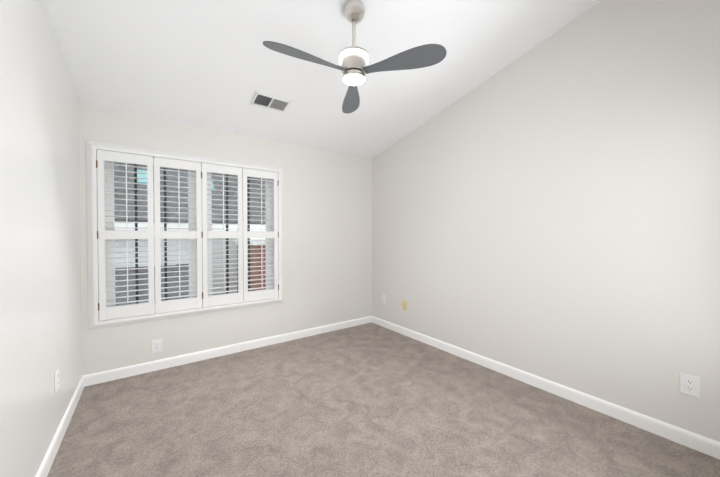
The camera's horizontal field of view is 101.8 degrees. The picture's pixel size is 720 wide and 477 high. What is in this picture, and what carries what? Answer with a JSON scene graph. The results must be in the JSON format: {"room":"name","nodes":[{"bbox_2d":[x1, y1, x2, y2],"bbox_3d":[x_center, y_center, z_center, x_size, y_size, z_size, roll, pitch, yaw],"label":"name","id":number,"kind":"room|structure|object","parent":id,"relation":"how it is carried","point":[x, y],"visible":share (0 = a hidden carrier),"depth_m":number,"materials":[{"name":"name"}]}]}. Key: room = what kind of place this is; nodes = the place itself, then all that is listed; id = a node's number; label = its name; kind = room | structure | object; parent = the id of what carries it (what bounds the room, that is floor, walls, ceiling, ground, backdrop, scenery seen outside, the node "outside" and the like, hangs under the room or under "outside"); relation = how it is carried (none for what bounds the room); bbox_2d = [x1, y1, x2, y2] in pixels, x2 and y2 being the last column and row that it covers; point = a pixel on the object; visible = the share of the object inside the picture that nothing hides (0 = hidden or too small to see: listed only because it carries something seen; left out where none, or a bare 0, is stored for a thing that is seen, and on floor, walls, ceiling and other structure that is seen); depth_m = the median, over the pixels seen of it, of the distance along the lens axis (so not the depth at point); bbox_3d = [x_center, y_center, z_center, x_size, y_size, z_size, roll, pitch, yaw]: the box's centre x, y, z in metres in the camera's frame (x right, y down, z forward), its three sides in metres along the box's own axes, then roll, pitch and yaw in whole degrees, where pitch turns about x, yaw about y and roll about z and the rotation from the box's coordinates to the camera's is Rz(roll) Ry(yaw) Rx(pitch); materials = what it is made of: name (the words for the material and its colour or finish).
{"room":"empty bedroom","nodes":[
{"label":"empty bedroom","id":0,"kind":"room"},
{"bbox_2d":[0,0,81,476],"bbox_3d":[-1.400,-0.324,0.987,0.160,3.506,3.990,-1,1,-36],"label":"wall","id":1,"kind":"structure","parent":0,"point":[40,298],"depth_m":1.52,"materials":[{"name":"beige paint"}]},
{"bbox_2d":[54,368,58,392],"bbox_3d":[-1.892,0.885,1.830,0.010,0.126,0.086,-1,1,-36],"label":"electrical outlet","id":2,"kind":"object","parent":1,"relation":"attached to","point":[56,375],"visible":1,"depth_m":1.81,"materials":[{"name":"white plastic"}]},
{"bbox_2d":[36,376,84,476],"bbox_3d":[-1.329,1.260,1.061,0.014,0.096,3.670,-1,1,-36],"label":"baseboard","id":3,"kind":"structure","parent":1,"relation":"attached to","point":[47,463],"depth_m":1.84,"materials":[{"name":"paint"}]},
{"bbox_2d":[79,104,371,375],"bbox_3d":[-1.163,0.061,3.528,3.515,2.663,0.160,-1,1,-36],"label":"wall","id":4,"kind":"structure","parent":0,"point":[327,237],"depth_m":3.60,"materials":[{"name":"beige paint"}]},
{"bbox_2d":[151,339,161,352],"bbox_3d":[-1.978,1.046,2.848,0.086,0.126,0.010,-1,1,-36],"label":"electrical outlet","id":5,"kind":"object","parent":4,"relation":"attached to","point":[156,345],"visible":1,"depth_m":2.85,"materials":[{"name":"white plastic"}]},
{"bbox_2d":[86,140,282,329],"bbox_3d":[-1.690,-0.034,3.111,1.768,1.650,0.216,-1,1,-36],"label":"window shutters","id":6,"kind":"object","parent":4,"relation":"attached to","point":[104,311],"visible":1,"depth_m":2.94,"materials":[{"name":"white paint"}]},
{"bbox_2d":[83,316,371,385],"bbox_3d":[-1.113,1.225,3.474,3.195,0.096,0.014,-1,1,-36],"label":"baseboard","id":7,"kind":"structure","parent":4,"relation":"attached to","point":[118,373],"depth_m":3.11,"materials":[{"name":"paint"}]},
{"bbox_2d":[44,0,601,158],"bbox_3d":[-0.041,-1.652,1.951,3.515,1.078,3.990,-1,1,-36],"label":"ceiling","id":8,"kind":"structure","parent":0,"point":[214,64],"depth_m":2.31,"materials":[{"name":"paint"}]},
{"bbox_2d":[250,92,290,112],"bbox_3d":[-0.853,-1.301,2.805,0.335,0.013,0.190,-1,-11,-36],"label":"ceiling vent","id":9,"kind":"object","parent":8,"relation":"in","point":[269,102],"visible":1,"depth_m":2.80,"materials":[{"name":"white metal"}]},
{"bbox_2d":[263,0,446,112],"bbox_3d":[-0.163,-1.258,1.916,0.948,0.568,1.042,-1,-11,-36],"label":"ceiling fan","id":10,"kind":"object","parent":8,"relation":"hanging from","point":[354,68],"visible":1,"depth_m":1.89,"materials":[{"name":"silver metal"}]},
{"bbox_2d":[47,322,719,476],"bbox_3d":[-0.041,1.355,1.995,3.515,0.120,3.990,-1,1,-36],"label":"floor","id":11,"kind":"structure","parent":0,"point":[371,399],"depth_m":2.04,"materials":[{"name":"carpet"}]},
{"bbox_2d":[372,0,719,441],"bbox_3d":[1.318,-0.352,2.954,0.160,3.506,3.990,-1,1,-36],"label":"wall","id":12,"kind":"structure","parent":0,"point":[548,208],"depth_m":2.26,"materials":[{"name":"beige paint"}]},
{"bbox_2d":[382,294,385,302],"bbox_3d":[0.340,0.859,4.178,0.009,0.120,0.075,-1,1,-36],"label":"jack","id":13,"kind":"object","parent":12,"relation":"attached to","point":[383,298],"visible":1,"depth_m":4.18,"materials":[{"name":"white plastic"}]},
{"bbox_2d":[402,300,406,309],"bbox_3d":[0.584,0.878,3.842,0.009,0.120,0.075,-1,1,-36],"label":"jack","id":14,"kind":"object","parent":12,"relation":"attached to","point":[404,305],"visible":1,"depth_m":3.84,"materials":[{"name":"yellow plastic"}]},
{"bbox_2d":[372,316,719,459],"bbox_3d":[1.248,1.233,2.926,0.014,0.096,3.670,-1,1,-36],"label":"baseboard","id":15,"kind":"structure","parent":12,"relation":"attached to","point":[699,443],"depth_m":2.26,"materials":[{"name":"paint"}]},
{"bbox_2d":[680,373,700,397],"bbox_3d":[2.049,0.911,1.817,0.010,0.126,0.086,-1,1,-36],"label":"electrical outlet","id":16,"kind":"object","parent":12,"relation":"attached to","point":[690,385],"visible":1,"depth_m":1.81,"materials":[{"name":"white plastic"}]},
{"label":"outside","id":17,"kind":"structure","parent":0,"visible":0},
{"bbox_3d":[-3.032,4.615,4.057,80.000,0.300,70.000,-1,1,-36],"label":"yard","id":18,"kind":"structure","parent":17,"visible":0},
{"bbox_2d":[115,264,188,305],"bbox_3d":[-7.539,2.613,4.883,8.300,3.680,2.230,-1,1,-36],"label":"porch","id":19,"kind":"object","parent":18,"relation":"on","point":[120,272],"depth_m":6.84,"materials":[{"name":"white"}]},
{"bbox_2d":[114,162,264,294],"bbox_3d":[-8.991,0.018,11.374,15.800,8.680,9.950,-1,1,-36],"label":"house","id":20,"kind":"structure","parent":18,"relation":"on","point":[169,223],"depth_m":8.85,"materials":[{"name":"white"}]},
{"bbox_2d":[233,238,265,291],"bbox_3d":[-0.433,2.177,10.068,6.900,4.400,2.150,-1,1,-36],"label":"house","id":21,"kind":"structure","parent":18,"relation":"on","point":[256,250],"depth_m":7.40,"materials":[{"name":"red"}]}
]}

